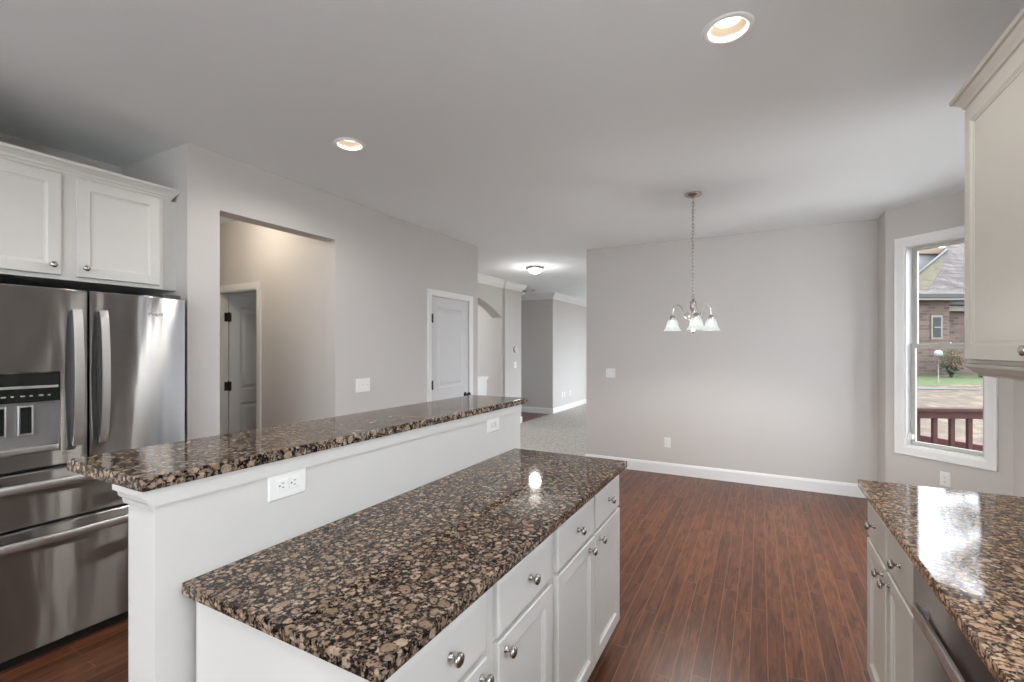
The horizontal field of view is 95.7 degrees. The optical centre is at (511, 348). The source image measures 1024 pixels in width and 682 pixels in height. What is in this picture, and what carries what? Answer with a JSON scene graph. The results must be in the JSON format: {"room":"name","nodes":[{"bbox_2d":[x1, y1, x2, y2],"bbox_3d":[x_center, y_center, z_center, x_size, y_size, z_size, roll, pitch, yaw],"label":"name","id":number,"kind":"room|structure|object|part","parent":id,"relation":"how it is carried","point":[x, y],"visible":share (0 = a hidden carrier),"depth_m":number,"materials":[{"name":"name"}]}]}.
{"room":"kitchen","nodes":[
{"label":"kitchen","id":0,"kind":"room"},
{"bbox_2d":[0,133,121,174],"bbox_3d":[-3.863,0.100,1.260,0.120,2.740,4.570,0,0,28],"label":"wall","id":1,"kind":"structure","parent":0,"point":[4,138],"depth_m":2.95,"materials":[{"name":"grey paint"}]},
{"bbox_2d":[122,147,175,295],"bbox_3d":[-3.391,0.100,3.668,2.956,2.740,0.120,0,0,28],"label":"wall","id":2,"kind":"structure","parent":0,"point":[160,169],"depth_m":3.02,"materials":[{"name":"grey paint"}]},
{"bbox_2d":[228,292,255,297],"bbox_3d":[-4.010,0.100,5.747,0.100,2.740,3.200,0,0,28],"label":"wall","id":3,"kind":"structure","parent":0,"point":[251,294],"depth_m":6.34,"materials":[{"name":"grey paint"}]},
{"bbox_2d":[220,221,323,427],"bbox_3d":[-2.838,0.100,4.699,2.956,2.740,0.080,0,0,28],"label":"wall","id":4,"kind":"structure","parent":0,"point":[289,268],"depth_m":4.25,"materials":[{"name":"grey paint"}]},
{"bbox_2d":[112,405,520,681],"bbox_3d":[-0.443,0.894,1.883,0.144,1.152,1.867,0,0,28],"label":"wall","id":5,"kind":"structure","parent":0,"point":[179,533],"depth_m":1.23,"materials":[{"name":"white paint"}]},
{"bbox_2d":[267,468,305,502],"bbox_3d":[-0.651,0.391,1.348,0.009,0.079,0.122,0,0,28],"label":"wall outlet","id":6,"kind":"object","parent":5,"relation":"attached to","point":[284,485],"visible":1,"depth_m":1.34,"materials":[{"name":"white plastic"}]},
{"bbox_2d":[277,478,287,492],"bbox_3d":[-0.659,0.391,1.330,0.004,0.034,0.034,0,0,28],"label":"socket","id":7,"kind":"object","parent":6,"relation":"attached to","point":[282,483],"depth_m":1.33,"materials":[{"name":"white plastic"}]},
{"bbox_2d":[289,475,299,488],"bbox_3d":[-0.641,0.391,1.364,0.004,0.034,0.034,0,0,28],"label":"socket","id":8,"kind":"object","parent":6,"relation":"attached to","point":[294,480],"depth_m":1.36,"materials":[{"name":"white plastic"}]},
{"bbox_2d":[67,395,526,491],"bbox_3d":[-0.534,0.302,1.956,0.390,0.031,1.916,0,0,28],"label":"bar","id":9,"kind":"object","parent":5,"relation":"on","point":[143,469],"visible":1,"depth_m":1.40,"materials":[{"name":"brown stone"}]},
{"bbox_3d":[-0.445,0.343,1.877,0.142,0.050,1.853,0,0,28],"label":"moulding","id":10,"kind":"part","parent":5,"relation":"part of","materials":[{"name":"white paint"}]},
{"bbox_2d":[487,417,498,433],"bbox_3d":[-0.095,0.387,2.386,0.009,0.079,0.122,0,0,28],"label":"wall outlet","id":11,"kind":"object","parent":5,"relation":"attached to","point":[492,424],"visible":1,"depth_m":2.37,"materials":[{"name":"white plastic"}]},
{"bbox_2d":[176,143,477,439],"bbox_3d":[-1.272,0.100,4.350,0.134,2.740,3.324,0,0,28],"label":"wall","id":12,"kind":"structure","parent":0,"point":[379,268],"depth_m":3.89,"materials":[{"name":"grey paint"}]},
{"bbox_2d":[0,141,179,294],"bbox_3d":[-2.619,-0.676,2.645,0.744,0.625,0.986,0,0,28],"label":"upper cabinet","id":13,"kind":"object","parent":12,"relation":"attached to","point":[65,224],"visible":0.99,"depth_m":2.50,"materials":[{"name":"white paint"}]},
{"bbox_3d":[-2.450,-0.651,2.265,0.020,0.528,0.367,0,0,28],"label":"door","id":14,"kind":"part","parent":13,"relation":"part of","materials":[{"name":"white paint"}]},
{"bbox_3d":[-2.357,-0.435,2.382,0.034,0.032,0.032,0,0,28],"label":"knob","id":15,"kind":"part","parent":13,"relation":"part of","materials":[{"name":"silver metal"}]},
{"bbox_3d":[-2.295,-0.435,2.498,0.034,0.032,0.032,0,0,28],"label":"knob","id":16,"kind":"part","parent":13,"relation":"part of","materials":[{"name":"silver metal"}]},
{"bbox_3d":[-2.477,-0.957,2.568,0.408,0.064,0.986,0,0,28],"label":"crown moulding","id":17,"kind":"part","parent":13,"relation":"part of","materials":[{"name":"white paint"}]},
{"bbox_3d":[-2.242,-0.651,2.655,0.020,0.528,0.388,0,0,28],"label":"door","id":18,"kind":"part","parent":13,"relation":"part of","materials":[{"name":"white paint"}]},
{"bbox_2d":[356,378,369,391],"bbox_3d":[-1.317,0.321,4.107,0.014,0.118,0.165,0,0,28],"label":"light switch","id":19,"kind":"object","parent":12,"relation":"attached to","point":[362,385],"visible":1,"depth_m":4.11,"materials":[{"name":"white plastic"}]},
{"bbox_2d":[427,288,472,401],"bbox_3d":[-0.689,0.415,5.286,0.109,2.110,0.865,0,0,28],"label":"door","id":20,"kind":"structure","parent":12,"relation":"in","point":[447,319],"depth_m":5.27,"materials":[{"name":"white paint"}]},
{"bbox_2d":[0,412,870,681],"bbox_3d":[-0.016,1.530,5.711,8.974,0.120,16.350,0,0,28],"label":"floor","id":21,"kind":"structure","parent":0,"point":[721,581],"depth_m":2.80,"materials":[{"name":"brown wood"}]},
{"bbox_2d":[0,283,184,671],"bbox_3d":[-2.466,0.578,2.524,0.867,1.785,0.889,0,0,28],"label":"refrigerator","id":22,"kind":"object","parent":21,"relation":"on","point":[83,373],"visible":0.78,"depth_m":2.28,"materials":[{"name":"grey metal"}]},
{"bbox_3d":[-2.277,0.182,2.142,0.045,0.133,0.271,0,0,28],"label":"control panel","id":23,"kind":"part","parent":22,"relation":"part of","materials":[{"name":"black plastic"}]},
{"bbox_3d":[-2.275,0.134,2.164,0.055,0.857,0.435,0,0,28],"label":"door","id":24,"kind":"part","parent":22,"relation":"part of","materials":[{"name":"silver metal"}]},
{"bbox_3d":[-2.118,0.635,2.339,0.068,0.042,0.800,0,0,28],"label":"handle","id":25,"kind":"part","parent":22,"relation":"part of","materials":[{"name":"metal"}]},
{"bbox_3d":[-2.168,0.703,2.364,0.055,0.251,0.889,0,0,28],"label":"drawer","id":26,"kind":"part","parent":22,"relation":"part of","materials":[{"name":"silver metal"}]},
{"bbox_3d":[-2.168,1.127,2.364,0.055,0.570,0.889,0,0,28],"label":"drawer","id":27,"kind":"part","parent":22,"relation":"part of","materials":[{"name":"silver metal"}]},
{"bbox_3d":[-2.118,0.895,2.339,0.068,0.042,0.800,0,0,28],"label":"handle","id":28,"kind":"part","parent":22,"relation":"part of","materials":[{"name":"metal"}]},
{"bbox_3d":[-2.129,0.139,2.277,0.039,0.672,0.038,0,0,28],"label":"handle","id":29,"kind":"part","parent":22,"relation":"part of","materials":[{"name":"metal"}]},
{"bbox_3d":[-2.080,0.139,2.368,0.039,0.672,0.038,0,0,28],"label":"handle","id":30,"kind":"part","parent":22,"relation":"part of","materials":[{"name":"metal"}]},
{"bbox_3d":[-2.063,0.134,2.560,0.055,0.857,0.444,0,0,28],"label":"door","id":31,"kind":"part","parent":22,"relation":"part of","materials":[{"name":"silver metal"}]},
{"bbox_2d":[196,591,493,681],"bbox_3d":[-0.388,1.028,1.148,0.617,0.884,0.413,0,0,28],"label":"base cabinet","id":32,"kind":"object","parent":21,"relation":"on","point":[228,649],"visible":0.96,"depth_m":1.03,"materials":[{"name":"white paint"}]},
{"bbox_3d":[-0.287,0.693,1.094,0.320,0.151,0.356,0,0,28],"label":"drawer","id":33,"kind":"part","parent":32,"relation":"part of","materials":[{"name":"white paint"}]},
{"bbox_3d":[-0.123,0.685,1.025,0.034,0.032,0.032,0,0,28],"label":"knob","id":34,"kind":"part","parent":32,"relation":"part of","materials":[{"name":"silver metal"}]},
{"bbox_3d":[-0.155,1.055,1.023,0.020,0.550,0.356,0,0,28],"label":"door","id":35,"kind":"part","parent":32,"relation":"part of","materials":[{"name":"white paint"}]},
{"bbox_3d":[-0.062,0.815,1.140,0.034,0.032,0.032,0,0,28],"label":"knob","id":36,"kind":"part","parent":32,"relation":"part of","materials":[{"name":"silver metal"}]},
{"bbox_2d":[478,376,487,395],"bbox_3d":[-0.611,0.978,8.044,0.220,0.985,0.400,0,0,28],"label":"pedestal","id":37,"kind":"object","parent":21,"relation":"on","point":[482,380],"visible":0.16,"depth_m":8.04,"materials":[{"name":"white wood"}]},
{"bbox_2d":[487,535,551,681],"bbox_3d":[-0.194,1.028,1.510,0.617,0.884,0.409,0,0,28],"label":"base cabinet","id":38,"kind":"object","parent":21,"relation":"on","point":[519,605],"visible":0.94,"depth_m":1.36,"materials":[{"name":"white paint"}]},
{"bbox_3d":[-0.003,0.815,1.250,0.034,0.032,0.032,0,0,28],"label":"knob","id":39,"kind":"part","parent":38,"relation":"part of","materials":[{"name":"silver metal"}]},
{"bbox_3d":[-0.092,0.693,1.458,0.320,0.151,0.356,0,0,28],"label":"drawer","id":40,"kind":"part","parent":38,"relation":"part of","materials":[{"name":"white paint"}]},
{"bbox_3d":[0.041,1.055,1.388,0.020,0.550,0.356,0,0,28],"label":"door","id":41,"kind":"part","parent":38,"relation":"part of","materials":[{"name":"white paint"}]},
{"bbox_3d":[0.068,0.685,1.382,0.034,0.032,0.032,0,0,28],"label":"knob","id":42,"kind":"part","parent":38,"relation":"part of","materials":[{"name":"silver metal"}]},
{"bbox_2d":[550,475,619,681],"bbox_3d":[0.102,1.028,2.061,0.617,0.884,0.841,0,0,28],"label":"base cabinet","id":43,"kind":"object","parent":21,"relation":"on","point":[585,549],"visible":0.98,"depth_m":1.85,"materials":[{"name":"white paint"}]},
{"bbox_2d":[182,448,626,681],"bbox_3d":[-0.107,0.571,1.703,0.634,0.030,1.700,0,0,28],"label":"countertop","id":44,"kind":"structure","parent":43,"relation":"on","point":[362,592],"depth_m":1.20,"materials":[{"name":"brown stone"}]},
{"bbox_3d":[0.112,0.693,1.838,0.320,0.151,0.394,0,0,28],"label":"drawer","id":45,"kind":"part","parent":43,"relation":"part of","materials":[{"name":"white paint"}]},
{"bbox_3d":[0.245,1.055,1.768,0.020,0.550,0.396,0,0,28],"label":"door","id":46,"kind":"part","parent":43,"relation":"part of","materials":[{"name":"white paint"}]},
{"bbox_3d":[0.264,0.685,1.748,0.034,0.032,0.032,0,0,28],"label":"knob","id":47,"kind":"part","parent":43,"relation":"part of","materials":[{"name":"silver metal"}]},
{"bbox_3d":[0.328,0.815,1.867,0.034,0.032,0.032,0,0,28],"label":"knob","id":48,"kind":"part","parent":43,"relation":"part of","materials":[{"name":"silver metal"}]},
{"bbox_3d":[0.389,0.815,1.981,0.034,0.032,0.032,0,0,28],"label":"knob","id":49,"kind":"part","parent":43,"relation":"part of","materials":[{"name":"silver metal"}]},
{"bbox_3d":[0.433,1.055,2.120,0.020,0.550,0.374,0,0,28],"label":"door","id":50,"kind":"part","parent":43,"relation":"part of","materials":[{"name":"white paint"}]},
{"bbox_3d":[0.302,0.693,2.192,0.320,0.151,0.372,0,0,28],"label":"drawer","id":51,"kind":"part","parent":43,"relation":"part of","materials":[{"name":"white paint"}]},
{"bbox_3d":[0.456,0.685,2.105,0.034,0.032,0.032,0,0,28],"label":"knob","id":52,"kind":"part","parent":43,"relation":"part of","materials":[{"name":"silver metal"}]},
{"bbox_2d":[864,501,912,681],"bbox_3d":[1.573,1.028,1.499,0.644,0.884,0.694,0,0,28],"label":"base cabinet","id":53,"kind":"object","parent":21,"relation":"on","point":[889,568],"visible":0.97,"depth_m":1.60,"materials":[{"name":"beige paint"}]},
{"bbox_3d":[1.385,0.685,1.793,0.034,0.032,0.032,0,0,28],"label":"knob","id":54,"kind":"part","parent":53,"relation":"part of","materials":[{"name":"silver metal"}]},
{"bbox_3d":[1.326,0.815,1.683,0.034,0.032,0.032,0,0,28],"label":"knob","id":55,"kind":"part","parent":53,"relation":"part of","materials":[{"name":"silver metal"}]},
{"bbox_3d":[1.541,0.693,1.709,0.320,0.151,0.319,0,0,28],"label":"drawer","id":56,"kind":"part","parent":53,"relation":"part of","materials":[{"name":"beige paint"}]},
{"bbox_3d":[1.409,1.055,1.780,0.020,0.550,0.319,0,0,28],"label":"door","id":57,"kind":"part","parent":53,"relation":"part of","materials":[{"name":"beige paint"}]},
{"bbox_3d":[1.284,0.815,1.604,0.034,0.032,0.032,0,0,28],"label":"knob","id":58,"kind":"part","parent":53,"relation":"part of","materials":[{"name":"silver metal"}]},
{"bbox_3d":[1.213,0.685,1.472,0.034,0.032,0.032,0,0,28],"label":"knob","id":59,"kind":"part","parent":53,"relation":"part of","materials":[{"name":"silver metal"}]},
{"bbox_3d":[1.380,0.693,1.410,0.320,0.151,0.320,0,0,28],"label":"drawer","id":60,"kind":"part","parent":53,"relation":"part of","materials":[{"name":"beige paint"}]},
{"bbox_3d":[1.248,1.055,1.481,0.020,0.550,0.320,0,0,28],"label":"door","id":61,"kind":"part","parent":53,"relation":"part of","materials":[{"name":"beige paint"}]},
{"bbox_2d":[912,564,996,681],"bbox_3d":[1.260,1.028,0.925,0.634,0.865,0.598,0,0,28],"label":"dishwasher","id":62,"kind":"object","parent":21,"relation":"on","point":[942,652],"visible":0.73,"depth_m":1.12,"materials":[{"name":"grey metal"}]},
{"bbox_3d":[0.988,0.690,1.059,0.029,0.030,0.400,0,0,28],"label":"handle","id":63,"kind":"part","parent":62,"relation":"part of","materials":[{"name":"metal"}]},
{"bbox_3d":[0.906,1.028,0.255,0.644,0.884,0.905,0,0,28],"label":"base cabinet","id":64,"kind":"object","parent":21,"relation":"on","visible":0},
{"bbox_2d":[858,479,1023,681],"bbox_3d":[1.230,0.571,0.837,0.644,0.030,2.257,0,0,28],"label":"countertop","id":65,"kind":"structure","parent":64,"relation":"on","point":[967,546],"depth_m":1.25,"materials":[{"name":"stone"}]},
{"bbox_2d":[478,305,491,395],"bbox_3d":[-0.980,0.100,9.546,1.850,2.740,0.100,0,0,28],"label":"wall","id":66,"kind":"structure","parent":0,"point":[484,319],"depth_m":9.25,"materials":[{"name":"grey paint"}]},
{"bbox_2d":[478,283,520,416],"bbox_3d":[-0.709,0.100,7.809,0.250,2.740,3.306,0,0,28],"label":"wall","id":67,"kind":"structure","parent":0,"point":[503,305],"depth_m":8.68,"materials":[{"name":"grey paint"}]},
{"bbox_2d":[478,273,526,291],"bbox_3d":[-0.252,-1.200,7.616,0.999,0.138,3.448,0,0,25],"label":"trim","id":68,"kind":"structure","parent":67,"relation":"attached to","point":[484,279],"depth_m":8.46,"materials":[{"name":"white wood"}]},
{"bbox_2d":[0,0,1023,299],"bbox_3d":[-0.016,-1.330,5.711,8.974,0.120,16.350,0,0,28],"label":"ceiling","id":69,"kind":"structure","parent":0,"point":[546,133],"depth_m":2.41,"materials":[{"name":"white paint"}]},
{"bbox_2d":[333,137,365,150],"bbox_3d":[-1.008,-1.290,2.878,0.192,0.053,0.192,0,0,28],"label":"recessed light","id":70,"kind":"object","parent":69,"relation":"in","point":[348,144],"visible":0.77,"depth_m":2.92,"materials":[{"name":"beige metal"}]},
{"bbox_2d":[526,265,543,274],"bbox_3d":[0.358,-1.207,7.184,0.290,0.125,0.290,0,0,28],"label":"flush ceiling light","id":71,"kind":"object","parent":69,"relation":"attached to","point":[534,269],"visible":1,"depth_m":7.10,"materials":[{"name":"white glass"}]},
{"bbox_2d":[669,191,714,332],"bbox_3d":[1.452,-0.697,3.784,0.443,1.145,0.442,0,0,28],"label":"chandelier","id":72,"kind":"object","parent":69,"relation":"hanging from","point":[695,317],"visible":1,"depth_m":3.79,"materials":[{"name":"silver metal"}]},
{"bbox_3d":[1.413,-0.302,3.861,0.170,0.144,0.010,0,0,44],"label":"arm","id":73,"kind":"part","parent":72,"relation":"part of","materials":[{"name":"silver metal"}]},
{"bbox_3d":[1.482,-0.820,3.795,0.011,0.840,0.012,0,0,28],"label":"cord","id":74,"kind":"part","parent":72,"relation":"part of","materials":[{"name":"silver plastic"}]},
{"bbox_3d":[1.482,-0.820,3.795,0.016,0.822,0.016,0,0,-17],"label":"chain","id":75,"kind":"part","parent":72,"relation":"part of","materials":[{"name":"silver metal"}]},
{"bbox_3d":[1.460,-0.302,3.702,0.010,0.144,0.170,0,0,14],"label":"arm","id":76,"kind":"part","parent":72,"relation":"part of","materials":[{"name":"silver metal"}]},
{"bbox_3d":[1.575,-0.302,3.821,0.170,0.144,0.010,0,0,-16],"label":"arm","id":77,"kind":"part","parent":72,"relation":"part of","materials":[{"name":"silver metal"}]},
{"bbox_2d":[702,11,754,44],"bbox_3d":[0.858,-1.290,1.839,0.192,0.053,0.192,0,0,28],"label":"recessed light","id":78,"kind":"object","parent":69,"relation":"in","point":[727,28],"visible":0.9,"depth_m":1.86,"materials":[{"name":"beige metal"}]},
{"bbox_2d":[521,299,554,407],"bbox_3d":[-0.403,0.100,11.235,3.070,2.740,0.120,0,0,28],"label":"wall","id":79,"kind":"structure","parent":0,"point":[537,316],"depth_m":10.62,"materials":[{"name":"grey paint"}]},
{"bbox_2d":[521,292,585,306],"bbox_3d":[0.378,-1.200,12.597,3.160,0.138,3.440,0,0,28],"label":"trim","id":80,"kind":"structure","parent":79,"relation":"attached to","point":[549,295],"depth_m":10.69,"materials":[{"name":"white wood"}]},
{"bbox_2d":[521,399,585,413],"bbox_3d":[0.363,1.405,12.647,3.086,0.130,3.366,0,0,28],"label":"baseboard","id":81,"kind":"structure","parent":79,"relation":"attached to","point":[581,402],"depth_m":10.73,"materials":[{"name":"white wood"}]},
{"bbox_2d":[520,404,585,455],"bbox_3d":[3.058,1.464,8.992,5.210,0.012,7.260,0,0,28],"label":"floor","id":82,"kind":"structure","parent":0,"point":[563,432],"depth_m":8.09,"materials":[{"name":"beige carpet"}]},
{"bbox_2d":[555,299,585,407],"bbox_3d":[1.688,0.100,12.014,0.120,2.740,3.230,0,0,28],"label":"wall","id":83,"kind":"structure","parent":0,"point":[570,319],"depth_m":11.37,"materials":[{"name":"grey paint"}]},
{"bbox_2d":[586,219,877,483],"bbox_3d":[2.293,0.100,5.284,2.975,2.740,0.120,0,0,28],"label":"wall","id":84,"kind":"structure","parent":0,"point":[783,380],"depth_m":5.09,"materials":[{"name":"grey paint"}]},
{"bbox_2d":[606,368,614,377],"bbox_3d":[1.226,0.300,5.779,0.118,0.118,0.014,0,0,28],"label":"light switch","id":85,"kind":"object","parent":84,"relation":"attached to","point":[610,372],"visible":1,"depth_m":5.78,"materials":[{"name":"white plastic"}]},
{"bbox_2d":[664,437,670,447],"bbox_3d":[1.831,1.102,5.458,0.075,0.118,0.009,0,0,28],"label":"wall outlet","id":86,"kind":"object","parent":84,"relation":"attached to","point":[667,441],"visible":1,"depth_m":5.46,"materials":[{"name":"white plastic"}]},
{"bbox_2d":[585,454,865,497],"bbox_3d":[2.282,1.405,5.280,2.990,0.130,0.136,0,0,28],"label":"baseboard","id":87,"kind":"structure","parent":84,"relation":"attached to","point":[771,480],"depth_m":5.06,"materials":[{"name":"white wood"}]},
{"bbox_2d":[878,212,884,481],"bbox_3d":[3.583,0.100,4.415,0.120,2.740,0.431,0,0,28],"label":"wall","id":88,"kind":"structure","parent":0,"point":[881,220],"depth_m":4.39,"materials":[{"name":"grey paint"}]},
{"bbox_2d":[885,190,1012,495],"bbox_3d":[3.641,0.100,3.870,0.140,2.740,0.865,0,0,-20],"label":"wall","id":89,"kind":"structure","parent":0,"point":[946,211],"depth_m":3.96,"materials":[{"name":"grey paint"}]},
{"bbox_2d":[940,471,950,486],"bbox_3d":[3.577,1.075,3.827,0.009,0.118,0.075,0,0,-20],"label":"wall outlet","id":90,"kind":"object","parent":89,"relation":"attached to","point":[945,477],"visible":1,"depth_m":3.82,"materials":[{"name":"white plastic"}]},
{"bbox_2d":[894,225,997,471],"bbox_3d":[3.627,-0.027,3.866,0.150,1.915,0.694,0,0,-20],"label":"window","id":91,"kind":"structure","parent":89,"relation":"in","point":[906,249],"depth_m":4.10,"materials":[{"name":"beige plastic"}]},
{"bbox_3d":[3.669,-0.455,3.881,0.024,0.895,0.529,0,0,-20],"label":"sash","id":92,"kind":"part","parent":91,"relation":"part of","materials":[{"name":"clear glass"}]},
{"bbox_3d":[3.643,0.402,3.872,0.026,0.891,0.529,0,0,-20],"label":"sash","id":93,"kind":"part","parent":91,"relation":"part of","materials":[{"name":"clear glass"}]},
{"bbox_2d":[1013,380,1023,496],"bbox_3d":[3.419,0.100,2.728,0.140,2.740,1.540,0,0,28],"label":"wall","id":94,"kind":"structure","parent":0,"point":[1018,386],"depth_m":3.37,"materials":[{"name":"grey paint"}]},
{"bbox_3d":[-1.884,0.100,5.331,0.120,2.740,1.933,0,0,28],"label":"wall","id":95,"kind":"structure","parent":0,"visible":0},
{"bbox_2d":[220,281,260,434],"bbox_3d":[-2.558,0.415,4.879,0.750,2.110,0.698,0,0,28],"label":"door","id":96,"kind":"structure","parent":95,"relation":"in","point":[240,317],"depth_m":4.84,"materials":[{"name":"paint"}]},
{"bbox_3d":[0.868,0.100,-0.647,0.120,2.740,5.680,0,0,28],"label":"wall","id":97,"kind":"structure","parent":0,"visible":0},
{"bbox_2d":[949,6,1023,380],"bbox_3d":[1.623,-0.447,1.258,0.339,1.100,1.250,0,0,28],"label":"upper cabinet","id":98,"kind":"object","parent":97,"relation":"attached to","point":[992,97],"visible":1,"depth_m":1.57,"materials":[{"name":"beige paint"}]},
{"bbox_3d":[1.626,-0.965,1.256,0.330,0.064,1.250,0,0,28],"label":"crown moulding","id":99,"kind":"part","parent":98,"relation":"part of","materials":[{"name":"beige paint"}]},
{"bbox_3d":[1.627,0.079,1.230,0.304,0.047,1.206,0,0,28],"label":"light rail","id":100,"kind":"part","parent":98,"relation":"part of","materials":[{"name":"beige paint"}]},
{"bbox_3d":[1.636,-0.441,1.548,0.020,0.962,0.575,0,0,28],"label":"door","id":101,"kind":"part","parent":98,"relation":"part of","materials":[{"name":"beige paint"}]},
{"bbox_3d":[1.500,0.005,1.351,0.034,0.032,0.032,0,0,28],"label":"knob","id":102,"kind":"part","parent":98,"relation":"part of","materials":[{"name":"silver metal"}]},
{"label":"outside","id":103,"kind":"structure","parent":0,"visible":0},
{"bbox_2d":[917,385,982,442],"bbox_3d":[15.000,1.886,3.700,90.002,0.769,31.402,0,0,0],"label":"ground","id":104,"kind":"structure","parent":103,"point":[925,397],"depth_m":15.81,"materials":[{"name":"beige"}]},
{"bbox_2d":[920,433,982,451],"bbox_3d":[7.421,1.920,6.556,0.250,0.900,6.044,0,0,-15],"label":"wall","id":105,"kind":"structure","parent":104,"relation":"on","point":[959,443],"depth_m":7.51,"materials":[{"name":"brick"}]},
{"bbox_3d":[4.636,1.960,2.932,3.000,0.720,5.550,0,0,28],"label":"deck","id":106,"kind":"object","parent":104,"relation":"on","visible":0},
{"bbox_2d":[917,407,982,449],"bbox_3d":[5.674,1.113,4.786,3.100,0.975,0.140,0,0,6],"label":"deck railing","id":107,"kind":"object","parent":106,"relation":"on","point":[950,413],"visible":0.2,"depth_m":4.90,"materials":[{"name":"brown wood"}]},
{"bbox_3d":[5.674,0.695,4.786,3.100,0.080,0.040,0,0,6],"label":"rail","id":108,"kind":"part","parent":107,"relation":"part of","materials":[{"name":"brown wood"}]},
{"bbox_3d":[5.674,0.640,4.786,3.100,0.030,0.140,0,0,6],"label":"cap rail","id":109,"kind":"part","parent":107,"relation":"part of","materials":[{"name":"brown wood"}]},
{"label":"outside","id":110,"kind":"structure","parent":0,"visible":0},
{"bbox_2d":[917,375,982,384],"bbox_3d":[15.000,1.426,44.700,103.229,0.151,87.127,0,0,28],"label":"lawn","id":111,"kind":"structure","parent":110,"point":[956,379],"depth_m":20.76,"materials":[{"name":"green plant"}]},
{"bbox_2d":[934,350,942,382],"bbox_3d":[18.400,0.754,20.000,0.300,1.409,0.300,0,0,28],"label":"garden lamp","id":112,"kind":"object","parent":111,"relation":"on","point":[938,353],"visible":1,"depth_m":19.96,"materials":[{"name":"white metal"}]},
{"bbox_3d":[18.400,0.195,20.000,0.300,0.290,0.300,0,0,28],"label":"globe","id":113,"kind":"part","parent":112,"relation":"part of","materials":[{"name":"white glass"}]},
{"bbox_2d":[917,243,976,375],"bbox_3d":[22.850,-3.425,27.775,22.700,10.190,10.450,0,0,0],"label":"brick house","id":114,"kind":"structure","parent":111,"relation":"on","point":[941,271],"depth_m":23.64,"materials":[{"name":"brown brick"}]},
{"bbox_3d":[21.235,-1.080,23.150,0.370,1.000,0.040,0,0,0],"label":"pane","id":115,"kind":"part","parent":114,"relation":"part of","materials":[{"name":"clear glass"}]},
{"bbox_2d":[917,386,982,389],"bbox_3d":[13.403,1.577,18.922,10.824,0.242,1.632,0,0,1],"label":"garden path","id":116,"kind":"structure","parent":111,"relation":"on","point":[918,387],"depth_m":18.35,"materials":[{"name":"concrete"}]},
{"bbox_2d":[936,348,967,376],"bbox_3d":[21.007,0.661,22.131,1.166,1.428,1.335,0,0,28],"label":"shrub","id":117,"kind":"object","parent":111,"relation":"on","point":[951,371],"visible":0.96,"depth_m":22.04,"materials":[{"name":"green plant"}]},
{"bbox_3d":[21.069,0.821,22.189,0.873,1.109,0.897,0,0,28],"label":"stem","id":118,"kind":"part","parent":117,"relation":"part of","materials":[{"name":"green plant"}]}
]}

